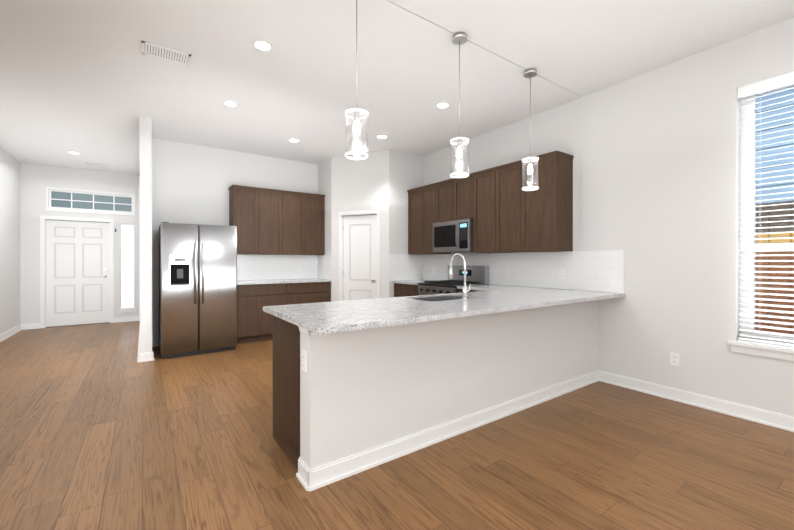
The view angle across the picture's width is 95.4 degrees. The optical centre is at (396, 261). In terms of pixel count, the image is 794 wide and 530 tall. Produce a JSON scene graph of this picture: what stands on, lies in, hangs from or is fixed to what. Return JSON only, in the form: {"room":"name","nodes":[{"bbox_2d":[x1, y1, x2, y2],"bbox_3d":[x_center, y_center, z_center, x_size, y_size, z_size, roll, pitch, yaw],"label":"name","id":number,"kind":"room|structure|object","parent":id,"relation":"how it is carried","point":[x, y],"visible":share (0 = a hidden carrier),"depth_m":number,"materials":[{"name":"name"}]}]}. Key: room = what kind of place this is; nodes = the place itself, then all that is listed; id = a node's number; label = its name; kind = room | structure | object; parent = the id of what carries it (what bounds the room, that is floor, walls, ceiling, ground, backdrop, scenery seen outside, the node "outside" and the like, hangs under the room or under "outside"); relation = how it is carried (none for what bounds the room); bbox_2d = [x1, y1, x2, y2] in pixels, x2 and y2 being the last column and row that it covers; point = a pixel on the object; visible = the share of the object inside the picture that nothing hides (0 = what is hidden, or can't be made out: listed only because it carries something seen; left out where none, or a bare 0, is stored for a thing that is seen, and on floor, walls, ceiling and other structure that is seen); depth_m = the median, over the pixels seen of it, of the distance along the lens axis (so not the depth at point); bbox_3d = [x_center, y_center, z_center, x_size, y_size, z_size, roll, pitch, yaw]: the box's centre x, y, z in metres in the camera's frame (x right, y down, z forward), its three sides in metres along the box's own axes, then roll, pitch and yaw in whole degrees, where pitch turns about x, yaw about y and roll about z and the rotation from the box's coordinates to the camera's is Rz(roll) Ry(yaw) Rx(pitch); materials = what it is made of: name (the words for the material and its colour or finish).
{"room":"kitchen and dining room","nodes":[
{"label":"kitchen and dining room","id":0,"kind":"room"},
{"bbox_2d":[0,146,19,333],"bbox_3d":[-3.466,-0.293,1.583,0.120,3.140,12.670,0,0,-35],"label":"wall","id":1,"kind":"structure","parent":0,"point":[9,241],"depth_m":6.17,"materials":[{"name":"white paint"}]},
{"bbox_2d":[0,324,23,341],"bbox_3d":[-3.407,1.223,1.628,0.026,0.107,12.430,0,0,-35],"label":"baseboard","id":2,"kind":"structure","parent":1,"relation":"attached to","point":[7,334],"depth_m":6.20,"materials":[{"name":"white paint"}]},
{"bbox_2d":[20,162,139,323],"bbox_3d":[-6.273,-0.307,7.280,1.830,3.140,0.120,0,0,-35],"label":"wall","id":3,"kind":"structure","parent":0,"point":[36,180],"depth_m":6.93,"materials":[{"name":"white paint"}]},
{"bbox_2d":[40,215,113,327],"bbox_3d":[-6.348,0.192,7.218,1.099,2.142,0.137,0,0,-35],"label":"door frame","id":4,"kind":"structure","parent":3,"relation":"attached to","point":[43,219],"depth_m":6.98,"materials":[{"name":"white paint"}]},
{"bbox_2d":[46,220,109,326],"bbox_3d":[-6.330,0.226,7.193,0.955,2.055,0.117,0,0,-35],"label":"front door","id":5,"kind":"structure","parent":3,"relation":"in","point":[77,275],"depth_m":7.19,"materials":[{"name":"white paint"}]},
{"bbox_2d":[46,187,134,215],"bbox_3d":[-6.153,-1.205,7.324,1.380,0.455,0.091,0,0,-35],"label":"window","id":6,"kind":"structure","parent":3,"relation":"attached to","point":[75,200],"depth_m":7.30,"materials":[{"name":"white glass"}]},
{"bbox_2d":[114,316,139,322],"bbox_3d":[-5.682,1.208,7.608,0.430,0.107,0.026,0,0,-35],"label":"baseboard","id":7,"kind":"structure","parent":3,"relation":"attached to","point":[129,318],"depth_m":7.60,"materials":[{"name":"white paint"}]},
{"bbox_2d":[118,224,136,312],"bbox_3d":[-5.696,0.132,7.639,0.315,1.860,0.105,0,0,-35],"label":"sidelight window","id":8,"kind":"structure","parent":3,"relation":"in","point":[127,266],"depth_m":7.66,"materials":[{"name":"white glass"}]},
{"bbox_2d":[139,116,151,352],"bbox_3d":[-4.322,-0.305,6.205,0.130,3.140,3.880,0,0,-35],"label":"wall","id":9,"kind":"structure","parent":0,"point":[145,141],"depth_m":4.62,"materials":[{"name":"white paint"}]},
{"bbox_2d":[137,325,143,361],"bbox_3d":[-4.366,1.212,6.162,0.056,0.107,3.906,0,0,-35],"label":"baseboard","id":10,"kind":"structure","parent":9,"relation":"attached to","point":[140,358],"depth_m":4.59,"materials":[{"name":"white paint"}]},
{"bbox_2d":[152,138,317,346],"bbox_3d":[-2.614,-0.304,6.157,2.870,3.140,0.120,0,0,-35],"label":"wall","id":11,"kind":"structure","parent":0,"point":[192,183],"depth_m":5.75,"materials":[{"name":"white paint"}]},
{"bbox_2d":[228,185,263,254],"bbox_3d":[-2.494,-0.668,5.963,0.444,1.088,0.330,0,0,-35],"label":"upper cabinet","id":12,"kind":"object","parent":11,"relation":"attached to","point":[246,203],"depth_m":5.84,"materials":[{"name":"brown wood"}]},
{"bbox_2d":[264,189,287,254],"bbox_3d":[-2.203,-0.669,6.167,0.503,1.088,0.330,0,0,-35],"label":"upper cabinet","id":13,"kind":"object","parent":11,"relation":"attached to","point":[265,221],"depth_m":6.09,"materials":[{"name":"brown wood"}]},
{"bbox_2d":[237,254,316,280],"bbox_3d":[-2.145,0.095,6.407,1.573,0.436,0.008,0,0,-35],"label":"backsplash","id":14,"kind":"structure","parent":11,"relation":"attached to","point":[261,267],"depth_m":6.40,"materials":[{"name":"tile"}]},
{"bbox_2d":[288,191,307,254],"bbox_3d":[-1.888,-0.669,6.389,0.504,1.088,0.330,0,0,-35],"label":"upper cabinet","id":15,"kind":"object","parent":11,"relation":"attached to","point":[297,202],"depth_m":6.31,"materials":[{"name":"brown wood"}]},
{"bbox_2d":[308,193,323,254],"bbox_3d":[-1.595,-0.670,6.594,0.446,1.088,0.330,0,0,-35],"label":"upper cabinet","id":16,"kind":"object","parent":11,"relation":"attached to","point":[315,201],"depth_m":6.50,"materials":[{"name":"brown wood"}]},
{"bbox_2d":[318,157,331,301],"bbox_3d":[-1.279,-0.306,6.648,0.120,3.140,0.610,0,0,-35],"label":"wall","id":17,"kind":"structure","parent":0,"point":[324,177],"depth_m":6.50,"materials":[{"name":"white paint"}]},
{"bbox_2d":[317,255,330,278],"bbox_3d":[-1.326,0.095,6.601,0.008,0.436,0.575,0,0,-35],"label":"backsplash","id":18,"kind":"structure","parent":17,"relation":"attached to","point":[323,261],"depth_m":6.59,"materials":[{"name":"tile"}]},
{"bbox_2d":[331,149,388,301],"bbox_3d":[-0.618,-0.305,6.204,1.110,3.140,0.120,0,0,23],"label":"wall","id":19,"kind":"structure","parent":0,"point":[359,185],"depth_m":6.12,"materials":[{"name":"white paint"}]},
{"bbox_2d":[339,209,379,300],"bbox_3d":[-0.621,0.199,6.197,0.794,2.132,0.137,0,0,23],"label":"door frame","id":20,"kind":"structure","parent":19,"relation":"attached to","point":[341,242],"depth_m":6.25,"materials":[{"name":"white paint"}]},
{"bbox_2d":[343,215,376,300],"bbox_3d":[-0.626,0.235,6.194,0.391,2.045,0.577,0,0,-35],"label":"pantry door","id":21,"kind":"structure","parent":19,"relation":"in","point":[360,259],"depth_m":6.18,"materials":[{"name":"white paint"}]},
{"bbox_2d":[0,321,793,529],"bbox_3d":[-0.982,1.322,3.330,6.190,0.100,12.670,0,0,-35],"label":"floor","id":22,"kind":"structure","parent":0,"point":[101,428],"depth_m":2.31,"materials":[{"name":"brown wood"}]},
{"bbox_2d":[159,222,236,358],"bbox_3d":[-2.886,0.374,5.232,0.920,1.787,0.865,0,0,-35],"label":"refrigerator","id":23,"kind":"object","parent":22,"relation":"on","point":[197,289],"visible":1,"depth_m":4.90,"materials":[{"name":"grey metal"}]},
{"bbox_2d":[237,283,292,343],"bbox_3d":[-2.276,0.808,5.960,0.844,0.916,0.592,0,0,-35],"label":"base cabinet","id":24,"kind":"object","parent":22,"relation":"on","point":[254,321],"depth_m":5.68,"materials":[{"name":"brown wood"}]},
{"bbox_2d":[273,316,299,469],"bbox_3d":[0.585,0.815,3.332,3.246,0.915,0.572,0,0,-35],"label":"base cabinet","id":25,"kind":"object","parent":22,"relation":"on","point":[286,385],"visible":0.04,"depth_m":2.36,"materials":[{"name":"brown wood"}]},
{"bbox_2d":[263,286,624,334],"bbox_3d":[0.676,0.339,3.147,3.308,0.033,1.030,0,0,-35],"label":"countertop","id":26,"kind":"structure","parent":25,"relation":"on","point":[320,318],"depth_m":2.56,"materials":[{"name":"stone"}]},
{"bbox_2d":[410,295,471,301],"bbox_3d":[0.416,0.428,3.259,0.597,0.188,0.387,0,0,-35],"label":"sink","id":27,"kind":"object","parent":26,"relation":"in","point":[442,298],"visible":0.02,"depth_m":3.47,"materials":[{"name":"silver metal"}]},
{"bbox_2d":[449,253,470,299],"bbox_3d":[0.547,0.123,3.141,0.096,0.396,0.214,0,0,-35],"label":"faucet","id":28,"kind":"object","parent":26,"relation":"on","point":[465,290],"visible":1,"depth_m":3.06,"materials":[{"name":"silver metal"}]},
{"bbox_2d":[293,282,330,303],"bbox_3d":[-1.683,0.808,6.376,0.842,0.916,0.592,0,0,-35],"label":"base cabinet","id":29,"kind":"object","parent":22,"relation":"on","point":[307,292],"depth_m":6.17,"materials":[{"name":"brown wood"}]},
{"bbox_2d":[237,278,331,284],"bbox_3d":[-1.966,0.332,6.152,1.573,0.033,0.633,0,0,-35],"label":"countertop","id":30,"kind":"structure","parent":29,"relation":"on","point":[243,282],"depth_m":6.06,"materials":[{"name":"stone"}]},
{"bbox_2d":[394,283,418,296],"bbox_3d":[0.409,0.809,5.863,0.626,0.915,0.725,0,0,-35],"label":"base cabinet","id":31,"kind":"object","parent":22,"relation":"on","point":[401,290],"visible":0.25,"depth_m":5.73,"materials":[{"name":"brown wood"}]},
{"bbox_2d":[392,280,434,284],"bbox_3d":[0.400,0.333,5.856,0.648,0.033,0.735,0,0,-35],"label":"countertop","id":32,"kind":"structure","parent":31,"relation":"on","point":[413,282],"depth_m":5.78,"materials":[{"name":"stone"}]},
{"bbox_2d":[300,300,597,468],"bbox_3d":[0.790,0.816,3.027,3.235,0.915,0.160,0,0,-35],"label":"wall","id":33,"kind":"structure","parent":22,"relation":"on","point":[363,390],"depth_m":2.52,"materials":[{"name":"white paint"}]},
{"bbox_2d":[302,350,306,371],"bbox_3d":[-0.538,0.575,2.095,0.007,0.114,0.070,0,0,-35],"label":"outlet","id":34,"kind":"object","parent":33,"relation":"attached to","point":[304,360],"visible":1,"depth_m":2.08,"materials":[{"name":"white plastic"}]},
{"bbox_2d":[298,326,315,334],"bbox_3d":[0.788,0.383,3.017,3.246,0.050,0.172,0,0,-35],"label":"trim","id":35,"kind":"structure","parent":33,"relation":"on","point":[306,331],"depth_m":2.06,"materials":[{"name":"white paint"}]},
{"bbox_2d":[300,370,599,491],"bbox_3d":[0.807,1.220,2.939,3.211,0.107,0.046,0,0,-35],"label":"baseboard","id":36,"kind":"structure","parent":33,"relation":"attached to","point":[309,479],"depth_m":2.50,"materials":[{"name":"white paint"}]},
{"bbox_2d":[418,265,488,294],"bbox_3d":[0.788,0.663,5.212,0.735,1.210,0.756,0,0,-35],"label":"range","id":37,"kind":"object","parent":22,"relation":"on","point":[477,275],"visible":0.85,"depth_m":5.16,"materials":[{"name":"grey metal"}]},
{"bbox_2d":[459,289,478,292],"bbox_3d":[1.278,0.812,4.625,0.626,0.915,0.747,0,0,-35],"label":"base cabinet","id":38,"kind":"object","parent":22,"relation":"on","point":[460,290],"depth_m":4.60,"materials":[{"name":"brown wood"}]},
{"bbox_2d":[457,284,509,289],"bbox_3d":[1.246,0.336,4.633,0.668,0.033,0.707,0,0,-35],"label":"countertop","id":39,"kind":"structure","parent":38,"relation":"on","point":[486,286],"depth_m":4.65,"materials":[{"name":"stone"}]},
{"bbox_2d":[0,0,793,174],"bbox_3d":[-0.982,-1.938,3.322,6.190,0.200,12.670,0,0,-35],"label":"ceiling","id":40,"kind":"structure","parent":0,"point":[89,81],"depth_m":3.39,"materials":[{"name":"white paint"}]},
{"bbox_2d":[85,162,107,166],"bbox_3d":[-5.684,-1.841,6.846,0.320,0.010,0.120,0,0,-35],"label":"ceiling vent","id":41,"kind":"object","parent":40,"relation":"in","point":[96,164],"visible":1,"depth_m":6.84,"materials":[{"name":"white metal"}]},
{"bbox_2d":[142,41,190,65],"bbox_3d":[-2.032,-1.832,3.191,0.360,0.010,0.210,0,0,-35],"label":"ceiling vent","id":42,"kind":"object","parent":40,"relation":"in","point":[162,52],"visible":0.96,"depth_m":3.18,"materials":[{"name":"white metal"}]},
{"bbox_2d":[222,100,237,106],"bbox_3d":[-1.940,-1.837,4.208,0.170,0.006,0.170,0,0,-35],"label":"recessed light","id":43,"kind":"object","parent":40,"relation":"in","point":[230,103],"visible":1,"depth_m":4.20,"materials":[{"name":"white"}]},
{"bbox_2d":[252,39,272,51],"bbox_3d":[-1.141,-1.834,3.070,0.170,0.006,0.170,0,0,-35],"label":"recessed light","id":44,"kind":"object","parent":40,"relation":"in","point":[262,45],"visible":1,"depth_m":3.06,"materials":[{"name":"white"}]},
{"bbox_2d":[288,139,299,142],"bbox_3d":[-1.567,-1.840,5.496,0.170,0.006,0.170,0,0,-35],"label":"recessed light","id":45,"kind":"object","parent":40,"relation":"in","point":[293,140],"visible":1,"depth_m":5.49,"materials":[{"name":"white"}]},
{"bbox_2d":[345,0,368,159],"bbox_3d":[-0.268,-1.266,2.402,0.158,1.138,0.158,0,0,-35],"label":"pendant light","id":46,"kind":"object","parent":40,"relation":"hanging from","point":[356,114],"visible":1,"depth_m":2.39,"materials":[{"name":"clear glass"}]},
{"bbox_2d":[376,135,387,138],"bbox_3d":[-0.221,-1.839,5.328,0.170,0.006,0.170,0,0,-35],"label":"recessed light","id":47,"kind":"object","parent":40,"relation":"in","point":[381,136],"visible":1,"depth_m":5.31,"materials":[{"name":"white"}]},
{"bbox_2d":[435,102,449,108],"bbox_3d":[0.537,-1.837,4.248,0.170,0.006,0.170,0,0,-35],"label":"recessed light","id":48,"kind":"object","parent":40,"relation":"in","point":[441,105],"visible":1,"depth_m":4.25,"materials":[{"name":"white"}]},
{"bbox_2d":[450,32,468,177],"bbox_3d":[0.510,-1.267,2.947,0.158,1.138,0.158,0,0,-35],"label":"pendant light","id":49,"kind":"object","parent":40,"relation":"hanging from","point":[459,38],"visible":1,"depth_m":2.93,"materials":[{"name":"clear glass"}]},
{"bbox_2d":[522,68,538,190],"bbox_3d":[1.287,-1.268,3.493,0.158,1.138,0.158,0,0,-35],"label":"pendant light","id":50,"kind":"object","parent":40,"relation":"hanging from","point":[530,73],"visible":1,"depth_m":3.48,"materials":[{"name":"clear glass"}]},
{"bbox_2d":[389,149,422,297],"bbox_3d":[0.128,-0.305,6.188,0.715,3.140,0.120,0,0,-35],"label":"wall","id":51,"kind":"structure","parent":0,"point":[405,172],"depth_m":6.06,"materials":[{"name":"white paint"}]},
{"bbox_2d":[390,254,420,280],"bbox_3d":[0.158,0.096,6.129,0.675,0.436,0.008,0,0,-35],"label":"backsplash","id":52,"kind":"structure","parent":51,"relation":"attached to","point":[402,266],"depth_m":6.11,"materials":[{"name":"tile"}]},
{"bbox_2d":[423,17,793,416],"bbox_3d":[2.290,-0.299,3.851,0.170,3.140,9.530,0,0,-35],"label":"wall","id":53,"kind":"structure","parent":0,"point":[660,177],"depth_m":3.36,"materials":[{"name":"white paint"}]},
{"bbox_2d":[407,187,418,254],"bbox_3d":[0.442,-0.668,6.072,0.330,1.088,0.415,0,0,-35],"label":"upper cabinet","id":54,"kind":"object","parent":53,"relation":"attached to","point":[413,194],"depth_m":6.04,"materials":[{"name":"brown wood"}]},
{"bbox_2d":[419,183,450,254],"bbox_3d":[0.629,-0.668,5.804,0.330,1.088,0.475,0,0,-35],"label":"upper cabinet","id":55,"kind":"object","parent":53,"relation":"attached to","point":[428,194],"depth_m":5.73,"materials":[{"name":"brown wood"}]},
{"bbox_2d":[439,179,450,221],"bbox_3d":[0.860,-0.901,5.476,0.330,0.620,0.444,0,0,-35],"label":"upper cabinet","id":56,"kind":"object","parent":53,"relation":"attached to","point":[444,186],"depth_m":5.40,"materials":[{"name":"brown wood"}]},
{"bbox_2d":[451,172,474,220],"bbox_3d":[1.047,-0.900,5.209,0.330,0.620,0.444,0,0,-35],"label":"upper cabinet","id":57,"kind":"object","parent":53,"relation":"attached to","point":[462,189],"depth_m":5.09,"materials":[{"name":"brown wood"}]},
{"bbox_2d":[433,219,472,252],"bbox_3d":[0.907,-0.362,5.311,0.440,0.447,0.760,0,0,-35],"label":"microwave","id":58,"kind":"object","parent":57,"relation":"attached to","point":[455,236],"visible":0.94,"depth_m":5.14,"materials":[{"name":"grey metal"}]},
{"bbox_2d":[473,168,490,252],"bbox_3d":[1.283,-0.665,4.872,0.330,1.088,0.498,0,0,-35],"label":"upper cabinet","id":59,"kind":"object","parent":53,"relation":"attached to","point":[482,221],"depth_m":4.81,"materials":[{"name":"brown wood"}]},
{"bbox_2d":[491,162,514,252],"bbox_3d":[1.502,-0.665,4.561,0.330,1.088,0.498,0,0,-35],"label":"upper cabinet","id":60,"kind":"object","parent":53,"relation":"attached to","point":[502,209],"depth_m":4.53,"materials":[{"name":"brown wood"}]},
{"bbox_2d":[421,250,623,292],"bbox_3d":[1.378,0.099,5.006,0.023,0.436,3.248,0,0,-35],"label":"backsplash","id":61,"kind":"structure","parent":53,"relation":"attached to","point":[600,271],"depth_m":4.39,"materials":[{"name":"tile"}]},
{"bbox_2d":[515,151,573,252],"bbox_3d":[1.725,-0.664,4.243,0.330,1.088,0.514,0,0,-35],"label":"upper cabinet","id":62,"kind":"object","parent":53,"relation":"attached to","point":[543,215],"depth_m":4.09,"materials":[{"name":"brown wood"}]},
{"bbox_2d":[670,352,678,365],"bbox_3d":[2.553,0.897,3.323,0.007,0.114,0.070,0,0,-35],"label":"outlet","id":63,"kind":"object","parent":53,"relation":"attached to","point":[674,359],"visible":1,"depth_m":3.32,"materials":[{"name":"white plastic"}]},
{"bbox_2d":[600,371,793,431],"bbox_3d":[3.540,1.222,1.903,0.026,0.107,4.840,0,0,-35],"label":"baseboard","id":64,"kind":"structure","parent":53,"relation":"attached to","point":[785,422],"depth_m":3.13,"materials":[{"name":"white paint"}]},
{"bbox_2d":[728,84,793,360],"bbox_3d":[3.108,-0.345,2.641,0.200,2.178,1.000,0,0,-35],"label":"dining room window","id":65,"kind":"structure","parent":53,"relation":"in","point":[769,350],"depth_m":2.99,"materials":[{"name":"white plastic"}]},
{"bbox_2d":[737,71,793,346],"bbox_3d":[3.087,-0.396,2.626,0.072,2.075,0.903,0,0,-35],"label":"window blinds","id":66,"kind":"object","parent":65,"relation":"attached to","point":[772,83],"visible":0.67,"depth_m":2.86,"materials":[{"name":"white plastic"}]},
{"label":"outside","id":67,"kind":"structure","parent":0,"visible":0},
{"bbox_2d":[756,87,793,333],"bbox_3d":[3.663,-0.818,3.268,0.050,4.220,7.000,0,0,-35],"label":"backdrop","id":68,"kind":"structure","parent":67,"point":[773,151],"depth_m":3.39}
]}

